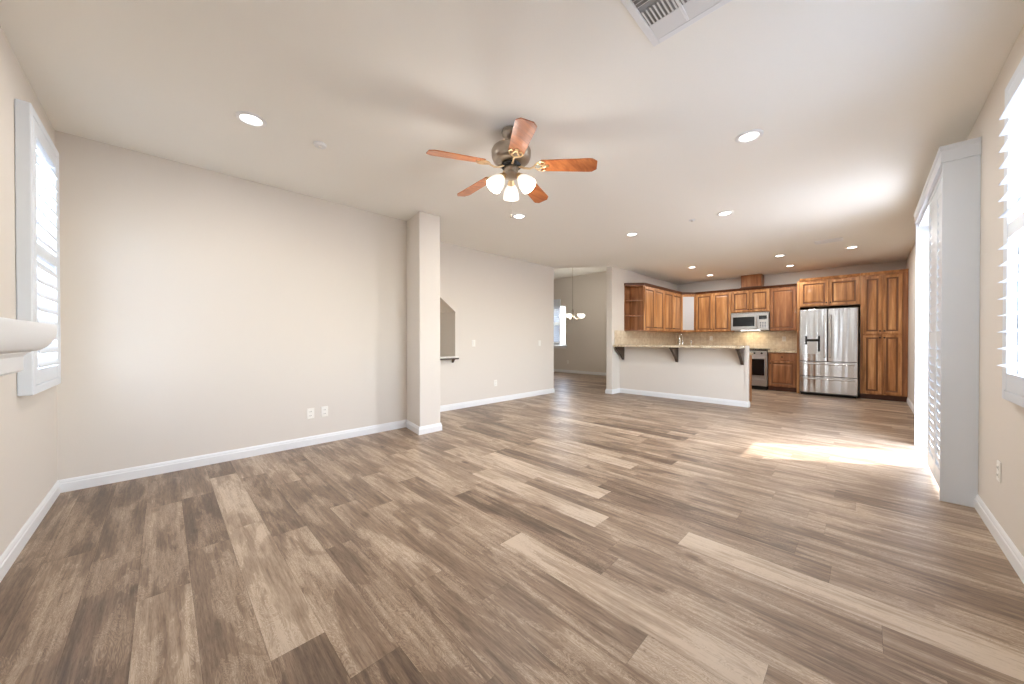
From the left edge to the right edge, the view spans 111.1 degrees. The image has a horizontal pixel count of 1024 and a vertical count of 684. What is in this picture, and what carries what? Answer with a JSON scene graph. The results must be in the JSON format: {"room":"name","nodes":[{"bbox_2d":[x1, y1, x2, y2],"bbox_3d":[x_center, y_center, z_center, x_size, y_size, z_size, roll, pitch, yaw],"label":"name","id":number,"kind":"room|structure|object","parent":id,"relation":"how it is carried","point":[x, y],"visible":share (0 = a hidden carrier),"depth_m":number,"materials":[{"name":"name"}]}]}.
{"room":"empty living room","nodes":[
{"label":"empty living room","id":0,"kind":"room"},
{"bbox_2d":[0,26,57,555],"bbox_3d":[-1.831,-0.214,0.930,0.140,2.740,4.998,0,1,-45],"label":"wall","id":1,"kind":"structure","parent":0,"point":[28,424],"depth_m":1.92,"materials":[{"name":"white paint"}]},
{"bbox_2d":[0,317,56,375],"bbox_3d":[-1.235,0.024,0.641,0.296,0.165,1.550,0,1,-45],"label":"fireplace mantel","id":2,"kind":"object","parent":1,"relation":"attached to","point":[18,338],"visible":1,"depth_m":1.05,"materials":[{"name":"white paint"}]},
{"bbox_2d":[0,317,56,354],"bbox_3d":[-1.235,-0.009,0.641,0.296,0.099,1.550,0,1,-45],"label":"shelf","id":3,"kind":"object","parent":2,"relation":"attached to","point":[17,337],"depth_m":1.02,"materials":[{"name":"white paint"}]},
{"bbox_2d":[0,480,59,581],"bbox_3d":[-1.727,1.107,0.944,0.015,0.098,4.858,0,1,-45],"label":"baseboard","id":4,"kind":"structure","parent":1,"relation":"attached to","point":[8,557],"depth_m":2.02,"materials":[{"name":"white paint"}]},
{"bbox_2d":[14,99,60,395],"bbox_3d":[-2.960,-0.520,2.212,0.064,1.635,0.745,0,1,-45],"label":"plantation shutter","id":5,"kind":"object","parent":1,"relation":"attached to","point":[30,133],"visible":0.92,"depth_m":2.01,"materials":[{"name":"white wood"}]},
{"bbox_2d":[55,130,406,479],"bbox_3d":[-2.472,-0.232,3.716,2.874,2.740,0.140,0,1,-45],"label":"wall","id":6,"kind":"structure","parent":0,"point":[203,311],"depth_m":3.28,"materials":[{"name":"white paint"}]},
{"bbox_2d":[58,420,405,492],"bbox_3d":[-2.418,1.089,3.669,2.874,0.098,0.015,0,1,-45],"label":"baseboard","id":7,"kind":"structure","parent":6,"relation":"attached to","point":[92,480],"depth_m":3.27,"materials":[{"name":"white paint"}]},
{"bbox_2d":[307,408,313,418],"bbox_3d":[-2.217,0.788,3.870,0.072,0.116,0.009,0,1,-45],"label":"wall outlet","id":8,"kind":"object","parent":6,"relation":"attached to","point":[310,411],"visible":1,"depth_m":3.87,"materials":[{"name":"white plastic"}]},
{"bbox_2d":[321,406,327,416],"bbox_3d":[-2.116,0.785,3.970,0.072,0.116,0.009,0,1,-45],"label":"wall outlet","id":9,"kind":"object","parent":6,"relation":"attached to","point":[324,410],"visible":1,"depth_m":3.97,"materials":[{"name":"white plastic"}]},
{"bbox_2d":[406,211,439,426],"bbox_3d":[-1.419,-0.239,4.795,0.298,2.740,1.130,0,1,-45],"label":"wall column","id":10,"kind":"structure","parent":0,"point":[423,228],"depth_m":4.40,"materials":[{"name":"white paint"}]},
{"bbox_2d":[406,420,441,434],"bbox_3d":[-1.367,1.082,4.747,0.333,0.098,1.005,0,1,-45],"label":"baseboard","id":11,"kind":"structure","parent":10,"relation":"attached to","point":[413,427],"depth_m":4.41,"materials":[{"name":"white paint"}]},
{"bbox_2d":[440,303,449,356],"bbox_3d":[-1.444,-0.496,5.882,0.800,2.240,0.450,0,1,-45],"label":"wall","id":12,"kind":"structure","parent":0,"point":[444,312],"depth_m":6.07,"materials":[{"name":"white paint"}]},
{"bbox_2d":[440,242,553,405],"bbox_3d":[-0.399,-0.251,6.505,3.560,2.740,0.140,0,1,-45],"label":"wall","id":13,"kind":"structure","parent":0,"point":[503,304],"depth_m":6.48,"materials":[{"name":"white paint"}]},
{"bbox_2d":[440,356,458,362],"bbox_3d":[-1.214,0.293,5.634,0.750,0.104,0.195,0,1,-45],"label":"wall ledge","id":14,"kind":"object","parent":13,"relation":"attached to","point":[453,358],"visible":0.42,"depth_m":5.75,"materials":[{"name":"white wood"}]},
{"bbox_2d":[440,388,554,411],"bbox_3d":[-0.401,1.070,6.512,3.595,0.098,0.170,0,1,-45],"label":"baseboard","id":15,"kind":"structure","parent":13,"relation":"attached to","point":[448,407],"depth_m":6.45,"materials":[{"name":"white paint"}]},
{"bbox_2d":[0,372,1023,683],"bbox_3d":[0.506,1.121,6.497,11.340,0.002,9.900,0,1,-45],"label":"floor","id":16,"kind":"structure","parent":0,"point":[578,533],"depth_m":1.88,"materials":[{"name":"wood"}]},
{"bbox_2d":[749,355,751,401],"bbox_3d":[3.530,0.679,7.233,0.644,0.872,2.250,0,1,-45],"label":"base cabinet","id":17,"kind":"object","parent":16,"relation":"on","point":[750,356],"visible":0.03,"depth_m":6.57,"materials":[{"name":"brown wood"}]},
{"bbox_2d":[749,348,769,389],"bbox_3d":[5.766,0.634,8.501,0.718,0.945,0.760,0,1,-45],"label":"range","id":18,"kind":"object","parent":16,"relation":"on","point":[760,357],"visible":0.44,"depth_m":8.12,"materials":[{"name":"grey metal"}]},
{"bbox_2d":[768,352,796,391],"bbox_3d":[6.256,0.673,8.075,0.648,0.872,0.523,0,1,-45],"label":"base cabinet","id":19,"kind":"object","parent":16,"relation":"on","point":[782,367],"visible":0.98,"depth_m":7.87,"materials":[{"name":"red wood"}]},
{"bbox_2d":[768,350,796,352],"bbox_3d":[6.259,0.215,8.075,0.618,0.040,0.523,0,1,-45],"label":"countertop","id":20,"kind":"structure","parent":19,"relation":"on","point":[779,351],"depth_m":7.92,"materials":[{"name":"stone"}]},
{"bbox_2d":[797,282,802,392],"bbox_3d":[6.441,-0.099,7.852,0.670,2.420,0.043,0,1,-45],"label":"cabinet end panel","id":21,"kind":"object","parent":16,"relation":"on","point":[798,283],"visible":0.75,"depth_m":7.61,"materials":[{"name":"brown wood"}]},
{"bbox_2d":[799,307,858,398],"bbox_3d":[6.692,0.216,7.424,0.883,1.795,0.886,0,1,-45],"label":"refrigerator","id":22,"kind":"object","parent":16,"relation":"on","point":[828,354],"visible":1,"depth_m":7.11,"materials":[{"name":"grey metal"}]},
{"bbox_2d":[860,269,908,401],"bbox_3d":[7.325,-0.118,6.942,0.718,2.470,0.628,0,1,-45],"label":"pantry cabinet","id":23,"kind":"object","parent":16,"relation":"on","point":[884,294],"visible":1,"depth_m":6.70,"materials":[{"name":"brown wood"}]},
{"bbox_2d":[914,136,981,507],"bbox_3d":[3.820,-0.131,3.148,1.944,2.545,0.183,0,1,-45],"label":"plantation shutter","id":24,"kind":"object","parent":16,"relation":"on","point":[947,212],"visible":1,"depth_m":2.50,"materials":[{"name":"white wood"}]},
{"bbox_2d":[0,0,1023,284],"bbox_3d":[1.997,-1.661,4.987,11.304,0.100,5.658,0,1,-45],"label":"ceiling","id":25,"kind":"structure","parent":0,"point":[854,103],"depth_m":2.36,"materials":[{"name":"white paint"}]},
{"bbox_2d":[235,111,266,126],"bbox_3d":[-1.865,-1.588,2.512,0.184,0.010,0.184,0,1,-45],"label":"recessed light","id":26,"kind":"object","parent":25,"relation":"in","point":[249,118],"visible":1,"depth_m":2.50,"materials":[{"name":"white paint"}]},
{"bbox_2d":[313,141,326,148],"bbox_3d":[-1.547,-1.581,2.833,0.096,0.029,0.096,0,1,-45],"label":"smoke detector","id":27,"kind":"object","parent":25,"relation":"attached to","point":[318,144],"visible":1,"depth_m":2.81,"materials":[{"name":"white paint"}]},
{"bbox_2d":[426,118,596,217],"bbox_3d":[-0.041,-1.270,2.694,1.228,0.649,1.169,0,1,-45],"label":"ceiling fan","id":28,"kind":"object","parent":25,"relation":"hanging from","point":[511,154],"visible":1,"depth_m":2.58,"materials":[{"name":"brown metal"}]},
{"bbox_2d":[512,214,525,218],"bbox_3d":[0.090,-1.601,4.483,0.184,0.010,0.184,0,1,-45],"label":"recessed light","id":29,"kind":"object","parent":25,"relation":"in","point":[516,216],"visible":1,"depth_m":4.48,"materials":[{"name":"white"}]},
{"bbox_2d":[626,232,638,235],"bbox_3d":[1.793,-1.606,5.248,0.184,0.010,0.184,0,1,-45],"label":"recessed light","id":30,"kind":"object","parent":25,"relation":"in","point":[631,233],"visible":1,"depth_m":5.24,"materials":[{"name":"white"}]},
{"bbox_2d":[620,0,731,46],"bbox_3d":[0.732,-1.581,1.482,0.602,0.012,0.528,0,1,-45],"label":"ceiling vent","id":31,"kind":"object","parent":25,"relation":"in","point":[664,19],"visible":1,"depth_m":1.69,"materials":[{"name":"white metal"}]},
{"bbox_2d":[632,0,686,38],"bbox_3d":[0.623,-1.581,1.596,0.527,0.009,0.144,0,1,-45],"label":"grille","id":32,"kind":"object","parent":31,"relation":"attached to","point":[663,18],"depth_m":1.70,"materials":[{"name":"white metal"}]},
{"bbox_2d":[681,0,721,19],"bbox_3d":[0.734,-1.580,1.484,0.527,0.009,0.144,0,1,-45],"label":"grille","id":33,"kind":"object","parent":31,"relation":"attached to","point":[690,9],"depth_m":1.66,"materials":[{"name":"white metal"}]},
{"bbox_2d":[717,210,733,215],"bbox_3d":[2.655,-1.601,4.380,0.184,0.010,0.184,0,1,-45],"label":"recessed light","id":34,"kind":"object","parent":25,"relation":"in","point":[723,213],"visible":1,"depth_m":4.37,"materials":[{"name":"white"}]},
{"bbox_2d":[735,129,763,142],"bbox_3d":[1.837,-1.590,2.723,0.184,0.010,0.184,0,1,-45],"label":"recessed light","id":35,"kind":"object","parent":25,"relation":"in","point":[751,135],"visible":1,"depth_m":2.71,"materials":[{"name":"white"}]},
{"bbox_2d":[814,237,843,244],"bbox_3d":[5.057,-1.608,5.612,0.260,0.010,0.340,0,1,-45],"label":"ceiling vent","id":36,"kind":"object","parent":25,"relation":"in","point":[840,238],"visible":1,"depth_m":5.61,"materials":[{"name":"white paint"}]},
{"bbox_2d":[817,239,839,243],"bbox_3d":[5.057,-1.604,5.613,0.180,0.002,0.260,0,1,-45],"label":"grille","id":37,"kind":"object","parent":36,"relation":"attached to","point":[830,240],"depth_m":5.61,"materials":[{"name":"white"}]},
{"bbox_2d":[554,271,606,372],"bbox_3d":[2.599,-0.596,11.845,0.140,3.360,5.240,0,1,-45],"label":"wall","id":38,"kind":"structure","parent":0,"point":[585,350],"depth_m":11.89,"materials":[{"name":"white paint"}]},
{"bbox_2d":[555,305,565,345],"bbox_3d":[1.652,-0.587,12.799,0.060,1.430,0.850,0,1,-45],"label":"window","id":39,"kind":"structure","parent":38,"relation":"in","point":[565,305],"depth_m":12.50,"materials":[{"name":"white plastic"}]},
{"bbox_2d":[554,299,560,344],"bbox_3d":[1.528,-0.712,12.795,0.029,1.660,0.580,0,1,-45],"label":"plantation shutter","id":40,"kind":"object","parent":39,"relation":"attached to","point":[557,302],"visible":0.46,"depth_m":12.67,"materials":[{"name":"white wood"}]},
{"bbox_2d":[554,369,605,375],"bbox_3d":[2.593,1.036,11.751,0.015,0.098,5.100,0,1,-45],"label":"baseboard","id":41,"kind":"structure","parent":38,"relation":"attached to","point":[555,370],"depth_m":12.00,"materials":[{"name":"white paint"}]},
{"bbox_2d":[554,267,606,278],"bbox_3d":[-0.049,-2.048,9.123,8.000,0.620,5.360,0,1,-45],"label":"ceiling","id":42,"kind":"structure","parent":0,"point":[559,273],"depth_m":11.33,"materials":[{"name":"white paint"}]},
{"bbox_2d":[559,268,584,319],"bbox_3d":[1.799,-1.461,10.371,0.781,1.608,0.775,0,1,-45],"label":"chandelier","id":43,"kind":"object","parent":42,"relation":"hanging from","point":[570,316],"visible":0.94,"depth_m":10.39,"materials":[{"name":"white glass"}]},
{"bbox_2d":[606,266,676,388],"bbox_3d":[3.432,-0.266,8.884,3.790,2.740,0.140,0,1,-45],"label":"wall","id":44,"kind":"structure","parent":0,"point":[616,277],"depth_m":7.60,"materials":[{"name":"white paint"}]},
{"bbox_2d":[605,388,619,393],"bbox_3d":[3.260,1.056,8.722,3.335,0.098,0.170,0,1,-45],"label":"baseboard","id":45,"kind":"structure","parent":44,"relation":"attached to","point":[607,391],"depth_m":7.57,"materials":[{"name":"white paint"}]},
{"bbox_2d":[624,283,644,330],"bbox_3d":[2.725,-0.784,7.825,0.269,1.060,0.359,0,1,-45],"label":"open shelf","id":46,"kind":"object","parent":44,"relation":"attached to","point":[633,292],"visible":1,"depth_m":7.90,"materials":[{"name":"brown wood"}]},
{"bbox_2d":[614,330,676,344],"bbox_3d":[3.467,-0.035,8.813,3.538,0.448,0.010,0,1,-45],"label":"backsplash","id":47,"kind":"structure","parent":44,"relation":"attached to","point":[620,337],"depth_m":8.57,"materials":[{"name":"stone"}]},
{"bbox_2d":[643,283,664,331],"bbox_3d":[3.209,-0.787,8.293,1.073,1.060,0.378,0,1,-45],"label":"upper cabinet","id":48,"kind":"object","parent":44,"relation":"attached to","point":[653,294],"visible":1,"depth_m":8.14,"materials":[{"name":"brown wood"}]},
{"bbox_2d":[656,288,681,331],"bbox_3d":[3.995,-0.792,9.073,1.138,1.060,0.378,0,1,-45],"label":"upper cabinet","id":49,"kind":"object","parent":44,"relation":"attached to","point":[672,298],"visible":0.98,"depth_m":8.93,"materials":[{"name":"brown wood"}]},
{"bbox_2d":[674,292,695,332],"bbox_3d":[4.714,-0.796,9.619,0.649,1.060,0.615,0,1,-45],"label":"upper cabinet","id":50,"kind":"object","parent":44,"relation":"attached to","point":[688,299],"visible":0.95,"depth_m":9.38,"materials":[{"name":"brown wood"}]},
{"bbox_2d":[620,346,748,401],"bbox_3d":[3.252,0.589,6.926,0.132,1.055,2.395,0,1,-45],"label":"wall","id":51,"kind":"structure","parent":0,"point":[711,373],"depth_m":6.72,"materials":[{"name":"white paint"}]},
{"bbox_2d":[615,347,624,359],"bbox_3d":[2.319,0.244,7.557,0.324,0.288,0.068,0,1,-45],"label":"bracket","id":52,"kind":"object","parent":51,"relation":"attached to","point":[620,350],"visible":0.94,"depth_m":7.56,"materials":[{"name":"brown wood"}]},
{"bbox_2d":[669,348,678,361],"bbox_3d":[3.115,0.249,6.755,0.324,0.288,0.068,0,1,-45],"label":"bracket","id":53,"kind":"object","parent":51,"relation":"attached to","point":[674,351],"visible":0.94,"depth_m":6.76,"materials":[{"name":"brown wood"}]},
{"bbox_2d":[613,344,744,349],"bbox_3d":[3.139,0.097,6.829,0.525,0.071,2.328,0,1,-45],"label":"countertop","id":54,"kind":"structure","parent":51,"relation":"on","point":[719,347],"depth_m":6.49,"materials":[{"name":"stone"}]},
{"bbox_2d":[620,388,749,407],"bbox_3d":[3.242,1.068,6.908,0.117,0.098,2.410,0,1,-45],"label":"baseboard","id":55,"kind":"structure","parent":51,"relation":"attached to","point":[622,390],"depth_m":6.71,"materials":[{"name":"white paint"}]},
{"bbox_2d":[735,348,744,364],"bbox_3d":[3.882,0.254,5.981,0.324,0.288,0.068,0,1,-45],"label":"bracket","id":56,"kind":"object","parent":51,"relation":"attached to","point":[740,352],"visible":0.96,"depth_m":6.00,"materials":[{"name":"brown wood"}]},
{"bbox_2d":[677,260,905,394],"bbox_3d":[6.315,-0.264,8.569,0.140,2.740,4.368,0,1,-45],"label":"wall","id":57,"kind":"structure","parent":0,"point":[792,277],"depth_m":8.13,"materials":[{"name":"white paint"}]},
{"bbox_2d":[695,289,734,331],"bbox_3d":[5.309,-0.793,9.211,0.378,1.060,0.833,0,1,-45],"label":"upper cabinet","id":58,"kind":"object","parent":57,"relation":"attached to","point":[713,308],"visible":0.98,"depth_m":9.08,"materials":[{"name":"brown wood"}]},
{"bbox_2d":[677,331,796,349],"bbox_3d":[5.696,-0.037,9.088,0.010,0.448,2.760,0,1,-45],"label":"backsplash","id":59,"kind":"structure","parent":57,"relation":"attached to","point":[772,340],"depth_m":8.85,"materials":[{"name":"stone"}]},
{"bbox_2d":[731,286,769,312],"bbox_3d":[5.880,-1.020,8.634,0.378,0.600,0.783,0,1,-45],"label":"upper cabinet","id":60,"kind":"object","parent":57,"relation":"attached to","point":[752,299],"visible":0.98,"depth_m":8.51,"materials":[{"name":"brown wood"}]},
{"bbox_2d":[731,312,769,330],"bbox_3d":[5.856,-0.497,8.615,0.420,0.434,0.775,0,1,-45],"label":"microwave","id":61,"kind":"object","parent":60,"relation":"attached to","point":[751,321],"visible":0.99,"depth_m":8.47,"materials":[{"name":"grey metal"}]},
{"bbox_2d":[741,274,763,287],"bbox_3d":[5.909,-1.477,8.636,0.331,0.312,0.440,0,1,-45],"label":"duct cover","id":62,"kind":"object","parent":60,"relation":"on","point":[755,280],"visible":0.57,"depth_m":8.52,"materials":[{"name":"red wood"}]},
{"bbox_2d":[770,283,796,330],"bbox_3d":[6.332,-0.787,8.180,0.378,1.060,0.498,0,1,-45],"label":"upper cabinet","id":63,"kind":"object","parent":57,"relation":"attached to","point":[783,298],"visible":0.94,"depth_m":8.06,"materials":[{"name":"red wood"}]},
{"bbox_2d":[799,273,860,308],"bbox_3d":[6.773,-1.053,7.492,0.718,0.608,0.933,0,1,-45],"label":"upper cabinet","id":64,"kind":"object","parent":57,"relation":"attached to","point":[837,291],"visible":0.99,"depth_m":7.25,"materials":[{"name":"brown wood"}]},
{"bbox_2d":[906,25,1023,556],"bbox_3d":[3.941,-0.228,3.038,11.304,2.740,0.140,0,1,-45],"label":"wall","id":65,"kind":"structure","parent":0,"point":[1001,421],"depth_m":2.13,"materials":[{"name":"white paint"}]},
{"bbox_2d":[907,398,1023,583],"bbox_3d":[3.634,1.095,2.852,10.314,0.098,0.015,0,1,-45],"label":"baseboard","id":66,"kind":"structure","parent":65,"relation":"attached to","point":[1005,543],"depth_m":1.97,"materials":[{"name":"white paint"}]},
{"bbox_2d":[996,460,1000,482],"bbox_3d":[2.817,0.749,2.035,0.072,0.116,0.009,0,1,-45],"label":"wall outlet","id":67,"kind":"object","parent":65,"relation":"attached to","point":[998,471],"visible":1,"depth_m":2.02,"materials":[{"name":"white plastic"}]},
{"bbox_2d":[996,56,1023,406],"bbox_3d":[2.076,-0.514,1.326,1.500,1.635,0.088,0,1,-45],"label":"plantation shutter","id":68,"kind":"object","parent":65,"relation":"attached to","point":[1013,114],"visible":1,"depth_m":1.74,"materials":[{"name":"white wood"}]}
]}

